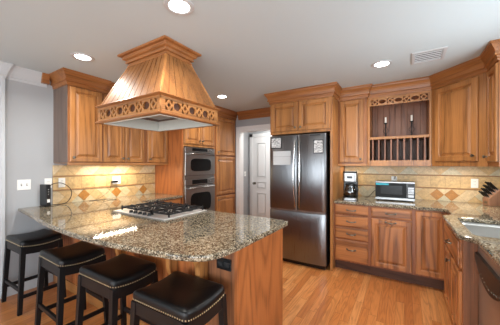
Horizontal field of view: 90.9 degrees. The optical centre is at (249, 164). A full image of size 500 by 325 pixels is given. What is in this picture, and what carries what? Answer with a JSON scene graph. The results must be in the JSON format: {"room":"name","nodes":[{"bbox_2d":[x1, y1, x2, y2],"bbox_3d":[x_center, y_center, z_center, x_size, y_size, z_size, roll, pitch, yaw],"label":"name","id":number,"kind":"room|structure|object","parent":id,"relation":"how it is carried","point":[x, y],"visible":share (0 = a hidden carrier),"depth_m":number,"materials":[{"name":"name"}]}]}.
{"room":"kitchen","nodes":[
{"label":"kitchen","id":0,"kind":"room"},
{"bbox_2d":[5,79,131,281],"bbox_3d":[-2.688,0.170,2.509,0.120,2.440,7.000,0,0,32],"label":"wall","id":1,"kind":"structure","parent":0,"point":[28,107],"depth_m":2.72,"materials":[{"name":"grey paint"}]},
{"bbox_2d":[0,77,4,298],"bbox_3d":[-2.604,0.170,2.504,0.028,2.440,0.160,0,0,32],"label":"trim","id":2,"kind":"structure","parent":1,"relation":"attached to","point":[2,80],"depth_m":2.55,"materials":[{"name":"grey paint"}]},
{"bbox_2d":[0,61,46,87],"bbox_3d":[-2.820,-0.975,2.107,0.083,0.150,1.778,0,0,32],"label":"trim","id":3,"kind":"structure","parent":1,"relation":"attached to","point":[9,71],"depth_m":2.67,"materials":[{"name":"grey paint"}]},
{"bbox_2d":[17,179,30,189],"bbox_3d":[-2.483,0.223,2.706,0.016,0.114,0.116,0,0,32],"label":"light switch","id":4,"kind":"object","parent":1,"relation":"attached to","point":[21,184],"visible":1,"depth_m":2.71,"materials":[{"name":"white plastic"}]},
{"bbox_2d":[7,272,52,296],"bbox_3d":[-2.456,1.320,2.750,0.018,0.140,0.415,0,0,32],"label":"baseboard","id":5,"kind":"structure","parent":1,"relation":"attached to","point":[30,284],"depth_m":2.73,"materials":[{"name":"grey paint"}]},
{"bbox_2d":[44,178,51,187],"bbox_3d":[-2.372,0.220,2.892,0.008,0.114,0.070,0,0,32],"label":"outlet","id":6,"kind":"object","parent":1,"relation":"attached to","point":[46,180],"visible":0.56,"depth_m":2.89,"materials":[{"name":"white plastic"}]},
{"bbox_2d":[41,67,111,164],"bbox_3d":[-2.079,-0.520,2.965,0.430,1.060,0.580,0,0,32],"label":"upper cabinet","id":7,"kind":"object","parent":1,"relation":"attached to","point":[77,139],"visible":1,"depth_m":2.85,"materials":[{"name":"brown wood"}]},
{"bbox_2d":[52,165,154,203],"bbox_3d":[-1.968,0.242,3.527,0.018,0.466,1.420,0,0,32],"label":"tile backsplash","id":8,"kind":"structure","parent":1,"relation":"attached to","point":[86,182],"depth_m":3.37,"materials":[{"name":"tile"}]},
{"bbox_2d":[58,178,64,186],"bbox_3d":[-2.293,0.220,2.999,0.008,0.114,0.070,0,0,32],"label":"outlet","id":9,"kind":"object","parent":8,"relation":"attached to","point":[60,180],"visible":0.97,"depth_m":2.99,"materials":[{"name":"white plastic"}]},
{"bbox_2d":[113,176,120,183],"bbox_3d":[-1.935,0.225,3.571,0.008,0.114,0.116,0,0,32],"label":"outlet","id":10,"kind":"object","parent":8,"relation":"attached to","point":[115,178],"visible":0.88,"depth_m":3.58,"materials":[{"name":"white plastic"}]},
{"bbox_2d":[103,82,144,164],"bbox_3d":[-1.817,-0.520,3.420,0.390,1.060,0.610,0,0,32],"label":"upper cabinet","id":11,"kind":"object","parent":1,"relation":"attached to","point":[121,145],"visible":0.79,"depth_m":3.31,"materials":[{"name":"brown wood"}]},
{"bbox_2d":[145,130,167,164],"bbox_3d":[-1.544,-0.520,3.857,0.390,1.060,0.420,0,0,32],"label":"upper cabinet","id":12,"kind":"object","parent":1,"relation":"attached to","point":[156,143],"visible":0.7,"depth_m":3.77,"materials":[{"name":"brown wood"}]},
{"bbox_2d":[0,261,452,324],"bbox_3d":[-0.211,1.415,1.595,6.850,0.050,8.080,0,0,32],"label":"floor","id":13,"kind":"structure","parent":0,"point":[311,296],"depth_m":2.46,"materials":[{"name":"brown wood"}]},
{"bbox_2d":[1,229,65,315],"bbox_3d":[-2.220,1.053,2.532,0.464,0.674,0.385,0,0,31],"label":"bar stool","id":14,"kind":"object","parent":13,"relation":"on","point":[36,241],"visible":0.91,"depth_m":2.44,"materials":[{"name":"black leather"}]},
{"bbox_2d":[34,241,108,324],"bbox_3d":[-1.506,1.053,2.090,0.464,0.674,0.385,0,0,33],"label":"bar stool","id":15,"kind":"object","parent":13,"relation":"on","point":[64,261],"visible":0.89,"depth_m":2.02,"materials":[{"name":"black leather"}]},
{"bbox_2d":[75,253,157,324],"bbox_3d":[-0.943,1.053,1.764,0.464,0.674,0.385,0,0,31],"label":"bar stool","id":16,"kind":"object","parent":13,"relation":"on","point":[119,276],"visible":0.97,"depth_m":1.69,"materials":[{"name":"black leather"}]},
{"bbox_2d":[53,228,282,324],"bbox_3d":[-1.096,0.950,2.413,2.675,0.880,0.903,0,0,32],"label":"base cabinet","id":17,"kind":"object","parent":13,"relation":"on","point":[253,287],"visible":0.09,"depth_m":1.75,"materials":[{"name":"red wood"}]},
{"bbox_2d":[18,193,287,261],"bbox_3d":[-0.935,0.492,2.618,2.733,0.035,1.865,0,0,32],"label":"countertop","id":18,"kind":"structure","parent":17,"relation":"on","point":[208,235],"depth_m":1.85,"materials":[{"name":"stone"}]},
{"bbox_2d":[40,184,50,206],"bbox_3d":[-2.315,0.350,2.783,0.131,0.250,0.064,0,0,24],"label":"router","id":19,"kind":"object","parent":18,"relation":"on","point":[45,189],"visible":1,"depth_m":2.76,"materials":[{"name":"black plastic"}]},
{"bbox_2d":[51,183,71,204],"bbox_3d":[-2.234,0.343,2.906,0.028,0.262,0.226,0,0,40],"label":"cable","id":20,"kind":"object","parent":18,"relation":"on","point":[53,183],"visible":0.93,"depth_m":2.94,"materials":[{"name":"black plastic"}]},
{"bbox_2d":[114,200,206,220],"bbox_3d":[-0.914,0.447,2.507,0.780,0.056,0.530,0,0,32],"label":"cooktop","id":21,"kind":"object","parent":18,"relation":"in","point":[157,209],"visible":1,"depth_m":2.41,"materials":[{"name":"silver metal"}]},
{"bbox_2d":[217,258,230,271],"bbox_3d":[-0.168,0.635,1.569,0.116,0.074,0.009,0,0,32],"label":"outlet","id":22,"kind":"object","parent":17,"relation":"attached to","point":[222,263],"visible":0.94,"depth_m":1.56,"materials":[{"name":"black plastic"}]},
{"bbox_2d":[163,198,180,204],"bbox_3d":[-1.491,0.950,3.653,0.689,0.880,0.690,0,0,32],"label":"base cabinet","id":23,"kind":"object","parent":13,"relation":"on","point":[178,200],"visible":0.02,"depth_m":3.67,"materials":[{"name":"brown wood"}]},
{"bbox_2d":[130,271,227,324],"bbox_3d":[-0.410,1.053,1.437,0.464,0.674,0.385,0,0,30],"label":"bar stool","id":24,"kind":"object","parent":13,"relation":"on","point":[180,298],"visible":1,"depth_m":1.36,"materials":[{"name":"black leather"}]},
{"bbox_2d":[155,105,217,203],"bbox_3d":[-1.104,0.170,4.248,0.720,2.440,0.850,0,0,32],"label":"tall cabinet","id":25,"kind":"object","parent":13,"relation":"on","point":[169,179],"visible":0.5,"depth_m":3.94,"materials":[{"name":"brown wood"}]},
{"bbox_2d":[183,147,214,210],"bbox_3d":[-1.023,0.302,4.221,0.626,1.155,0.700,0,0,32],"label":"double wall oven","id":26,"kind":"object","parent":25,"relation":"in","point":[199,163],"visible":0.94,"depth_m":4.05,"materials":[{"name":"silver metal"}]},
{"bbox_2d":[215,106,236,213],"bbox_3d":[-0.709,0.170,4.880,0.720,2.440,0.640,0,0,32],"label":"pantry cabinet","id":27,"kind":"object","parent":13,"relation":"on","point":[225,134],"visible":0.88,"depth_m":4.68,"materials":[{"name":"brown wood"}]},
{"bbox_2d":[270,133,329,269],"bbox_3d":[0.816,0.490,3.684,0.817,1.800,0.799,0,0,32],"label":"refrigerator","id":28,"kind":"object","parent":13,"relation":"on","point":[300,190],"visible":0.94,"depth_m":3.32,"materials":[{"name":"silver metal"}]},
{"bbox_2d":[271,137,281,148],"bbox_3d":[0.378,-0.308,3.538,0.165,0.153,0.005,0,0,32],"label":"note","id":29,"kind":"object","parent":28,"relation":"attached to","point":[275,142],"visible":1,"depth_m":3.53,"materials":[{"name":"paper"}]},
{"bbox_2d":[273,157,290,164],"bbox_3d":[0.452,-0.052,3.493,0.270,0.115,0.002,0,0,32],"label":"paper sheet","id":30,"kind":"object","parent":28,"relation":"attached to","point":[276,160],"visible":1,"depth_m":3.49,"materials":[{"name":"grey paper"}]},
{"bbox_2d":[273,151,290,156],"bbox_3d":[0.452,-0.151,3.493,0.270,0.077,0.002,0,0,32],"label":"paper sheet","id":31,"kind":"object","parent":28,"relation":"attached to","point":[275,153],"visible":1,"depth_m":3.50,"materials":[{"name":"grey paper"}]},
{"bbox_2d":[313,139,322,153],"bbox_3d":[0.893,-0.235,3.216,0.130,0.180,0.004,0,0,32],"label":"note","id":32,"kind":"object","parent":28,"relation":"attached to","point":[317,144],"visible":1,"depth_m":3.22,"materials":[{"name":"paper"}]},
{"bbox_2d":[264,82,344,270],"bbox_3d":[0.882,0.170,3.754,1.050,2.440,0.860,0,0,32],"label":"tall cabinet","id":33,"kind":"object","parent":13,"relation":"on","point":[310,109],"visible":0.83,"depth_m":3.37,"materials":[{"name":"brown wood"}]},
{"bbox_2d":[334,203,369,273],"bbox_3d":[1.475,0.950,3.438,0.428,0.880,0.767,0,0,32],"label":"base cabinet","id":34,"kind":"object","parent":13,"relation":"on","point":[351,222],"visible":0.96,"depth_m":3.15,"materials":[{"name":"brown wood"}]},
{"bbox_2d":[334,196,499,266],"bbox_3d":[1.583,0.492,2.300,1.814,0.035,2.578,0,0,32],"label":"countertop","id":35,"kind":"structure","parent":34,"relation":"on","point":[458,211],"depth_m":2.49,"materials":[{"name":"stone"}]},
{"bbox_2d":[342,171,357,200],"bbox_3d":[1.381,0.283,3.371,0.200,0.383,0.260,0,0,26],"label":"coffee maker","id":36,"kind":"object","parent":35,"relation":"on","point":[350,178],"visible":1,"depth_m":3.28,"materials":[{"name":"black plastic"}]},
{"bbox_2d":[375,180,414,201],"bbox_3d":[1.958,0.350,3.326,0.444,0.250,0.328,0,0,32],"label":"microwave","id":37,"kind":"object","parent":35,"relation":"on","point":[384,189],"visible":1,"depth_m":3.19,"materials":[{"name":"silver metal"}]},
{"bbox_2d":[461,221,499,237],"bbox_3d":[1.880,0.619,1.811,0.479,0.220,0.689,0,0,32],"label":"sink","id":38,"kind":"object","parent":35,"relation":"in","point":[480,229],"visible":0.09,"depth_m":2.11,"materials":[{"name":"silver metal"}]},
{"bbox_2d":[478,182,499,205],"bbox_3d":[2.798,0.337,2.844,0.227,0.276,0.110,0,0,12],"label":"knife block","id":39,"kind":"object","parent":35,"relation":"on","point":[491,193],"visible":1,"depth_m":2.81,"materials":[{"name":"brown wood"}]},
{"bbox_2d":[370,206,413,283],"bbox_3d":[1.849,0.950,3.204,0.454,0.880,0.767,0,0,32],"label":"base cabinet","id":40,"kind":"object","parent":13,"relation":"on","point":[391,229],"visible":0.98,"depth_m":2.91,"materials":[{"name":"brown wood"}]},
{"bbox_2d":[414,210,446,289],"bbox_3d":[2.192,0.950,3.010,0.333,0.880,0.730,0,0,32],"label":"base cabinet","id":41,"kind":"object","parent":13,"relation":"on","point":[429,242],"visible":0.61,"depth_m":2.72,"materials":[{"name":"brown wood"}]},
{"bbox_2d":[444,213,478,324],"bbox_3d":[2.029,0.950,2.004,0.747,0.880,1.190,0,0,32],"label":"base cabinet","id":42,"kind":"object","parent":13,"relation":"on","point":[461,274],"visible":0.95,"depth_m":1.71,"materials":[{"name":"brown wood"}]},
{"bbox_2d":[475,246,499,324],"bbox_3d":[1.577,0.955,1.213,0.604,0.870,0.600,0,0,32],"label":"dishwasher","id":43,"kind":"object","parent":13,"relation":"on","point":[489,271],"visible":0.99,"depth_m":1.40,"materials":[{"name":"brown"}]},
{"bbox_2d":[243,132,247,214],"bbox_3d":[-0.293,0.170,5.599,0.100,2.440,0.780,0,0,32],"label":"wall","id":44,"kind":"structure","parent":0,"point":[245,134],"depth_m":5.80,"materials":[{"name":"grey paint"}]},
{"bbox_2d":[0,0,499,111],"bbox_3d":[-0.237,-1.090,1.553,6.850,0.080,8.180,0,0,32],"label":"ceiling","id":45,"kind":"structure","parent":0,"point":[249,50],"depth_m":2.02,"materials":[{"name":"grey paint"}]},
{"bbox_2d":[70,52,94,61],"bbox_3d":[-1.634,-1.046,2.403,0.196,0.008,0.196,0,0,32],"label":"recessed light","id":46,"kind":"object","parent":45,"relation":"in","point":[79,56],"visible":1,"depth_m":2.40,"materials":[{"name":"grey paint"}]},
{"bbox_2d":[74,54,90,59],"bbox_3d":[-1.634,-1.046,2.403,0.136,0.005,0.136,0,0,32],"label":"diffuser","id":47,"kind":"object","parent":46,"relation":"attached to","point":[77,56],"depth_m":2.40,"materials":[{"name":"white plastic"}]},
{"bbox_2d":[95,35,220,131],"bbox_3d":[-0.868,-0.715,2.354,0.923,0.670,0.716,0,0,32],"label":"range hood","id":48,"kind":"object","parent":45,"relation":"hanging from","point":[159,89],"visible":1,"depth_m":2.15,"materials":[{"name":"brown wood"}]},
{"bbox_2d":[164,0,193,15],"bbox_3d":[-0.469,-1.046,1.631,0.196,0.008,0.196,0,0,32],"label":"recessed light","id":49,"kind":"object","parent":45,"relation":"in","point":[178,7],"visible":1,"depth_m":1.63,"materials":[{"name":"grey paint"}]},
{"bbox_2d":[169,0,188,12],"bbox_3d":[-0.469,-1.046,1.631,0.136,0.005,0.136,0,0,32],"label":"diffuser","id":50,"kind":"object","parent":49,"relation":"attached to","point":[175,6],"depth_m":1.63,"materials":[{"name":"white plastic"}]},
{"bbox_2d":[216,95,227,98],"bbox_3d":[-0.431,-1.046,3.797,0.196,0.008,0.196,0,0,32],"label":"recessed light","id":51,"kind":"object","parent":45,"relation":"in","point":[217,96],"visible":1,"depth_m":3.78,"materials":[{"name":"grey paint"}]},
{"bbox_2d":[371,60,391,67],"bbox_3d":[1.376,-1.046,2.568,0.196,0.008,0.196,0,0,32],"label":"recessed light","id":52,"kind":"object","parent":45,"relation":"in","point":[383,63],"visible":1,"depth_m":2.55,"materials":[{"name":"grey paint"}]},
{"bbox_2d":[375,62,388,66],"bbox_3d":[1.376,-1.046,2.568,0.136,0.005,0.136,0,0,32],"label":"diffuser","id":53,"kind":"object","parent":52,"relation":"attached to","point":[377,64],"depth_m":2.57,"materials":[{"name":"white plastic"}]},
{"bbox_2d":[411,46,447,64],"bbox_3d":[1.723,-1.046,2.378,0.270,0.008,0.300,0,0,32],"label":"ceiling vent","id":54,"kind":"object","parent":45,"relation":"in","point":[438,53],"visible":1,"depth_m":2.37,"materials":[{"name":"white metal"}]},
{"bbox_2d":[248,130,269,214],"bbox_3d":[0.775,0.170,5.449,2.070,2.440,0.100,0,0,32],"label":"wall","id":55,"kind":"structure","parent":0,"point":[268,131],"depth_m":5.88,"materials":[{"name":"grey paint"}]},
{"bbox_2d":[250,133,271,215],"bbox_3d":[0.411,0.335,5.603,0.970,2.110,0.025,0,0,32],"label":"trim","id":56,"kind":"structure","parent":55,"relation":"attached to","point":[259,134],"depth_m":5.82,"materials":[{"name":"white paint"}]},
{"bbox_2d":[252,136,270,217],"bbox_3d":[0.392,0.372,5.573,0.810,2.025,0.096,0,0,32],"label":"door","id":57,"kind":"structure","parent":55,"relation":"in","point":[261,145],"depth_m":5.68,"materials":[{"name":"white paint"}]},
{"bbox_2d":[236,115,477,202],"bbox_3d":[1.180,0.170,4.146,4.700,2.440,0.120,0,0,32],"label":"wall","id":58,"kind":"structure","parent":0,"point":[265,120],"depth_m":4.77,"materials":[{"name":"grey paint"}]},
{"bbox_2d":[236,124,269,214],"bbox_3d":[0.166,0.318,4.769,0.970,2.145,0.140,0,0,32],"label":"trim","id":59,"kind":"structure","parent":58,"relation":"attached to","point":[265,127],"depth_m":4.94,"materials":[{"name":"white paint"}]},
{"bbox_2d":[237,107,269,119],"bbox_3d":[0.201,-0.970,4.646,1.060,0.160,0.070,0,0,32],"label":"crown molding","id":60,"kind":"structure","parent":58,"relation":"attached to","point":[262,112],"depth_m":4.72,"materials":[{"name":"brown wood"}]},
{"bbox_2d":[338,84,372,165],"bbox_3d":[1.540,-0.515,3.531,0.438,1.070,0.540,0,0,32],"label":"upper cabinet","id":61,"kind":"object","parent":58,"relation":"attached to","point":[352,103],"visible":0.89,"depth_m":3.35,"materials":[{"name":"brown wood"}]},
{"bbox_2d":[367,76,430,165],"bbox_3d":[1.978,-0.515,3.292,0.700,1.070,0.480,0,0,32],"label":"plate rack","id":62,"kind":"object","parent":58,"relation":"attached to","point":[397,101],"visible":1,"depth_m":3.32,"materials":[{"name":"brown wood"}]},
{"bbox_2d":[383,117,388,136],"bbox_3d":[1.870,-0.508,3.388,0.073,0.285,0.072,0,0,32],"label":"candle holder","id":63,"kind":"object","parent":62,"relation":"on","point":[385,123],"visible":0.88,"depth_m":3.38,"materials":[{"name":"black metal"}]},
{"bbox_2d":[369,134,428,141],"bbox_3d":[1.992,-0.348,3.313,0.660,0.033,0.390,0,0,32],"label":"shelf","id":64,"kind":"object","parent":62,"relation":"attached to","point":[414,138],"depth_m":3.21,"materials":[{"name":"brown wood"}]},
{"bbox_2d":[409,115,414,134],"bbox_3d":[2.125,-0.508,3.229,0.073,0.285,0.072,0,0,32],"label":"candle holder","id":65,"kind":"object","parent":62,"relation":"on","point":[411,121],"visible":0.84,"depth_m":3.23,"materials":[{"name":"black metal"}]},
{"bbox_2d":[345,166,499,202],"bbox_3d":[2.258,0.250,3.388,1.804,0.450,0.018,0,0,32],"label":"tile backsplash","id":66,"kind":"structure","parent":58,"relation":"attached to","point":[441,183],"depth_m":3.26,"materials":[{"name":"tile"}]},
{"bbox_2d":[471,179,477,187],"bbox_3d":[2.785,0.234,3.051,0.070,0.114,0.008,0,0,32],"label":"outlet","id":67,"kind":"object","parent":66,"relation":"attached to","point":[474,182],"visible":1,"depth_m":3.05,"materials":[{"name":"white plastic"}]},
{"bbox_2d":[429,57,487,166],"bbox_3d":[2.459,-0.515,2.743,0.798,1.070,0.896,0,0,32],"label":"upper cabinet","id":68,"kind":"object","parent":58,"relation":"attached to","point":[458,92],"visible":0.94,"depth_m":2.62,"materials":[{"name":"brown wood"}]},
{"bbox_3d":[2.121,0.170,1.315,0.140,2.440,3.680,0,0,32],"label":"wall","id":69,"kind":"structure","parent":0,"visible":0},
{"bbox_2d":[479,39,499,166],"bbox_3d":[2.311,-0.515,2.139,0.408,1.070,0.382,0,0,32],"label":"upper cabinet","id":70,"kind":"object","parent":69,"relation":"attached to","point":[490,55],"visible":1,"depth_m":2.19,"materials":[{"name":"brown wood"}]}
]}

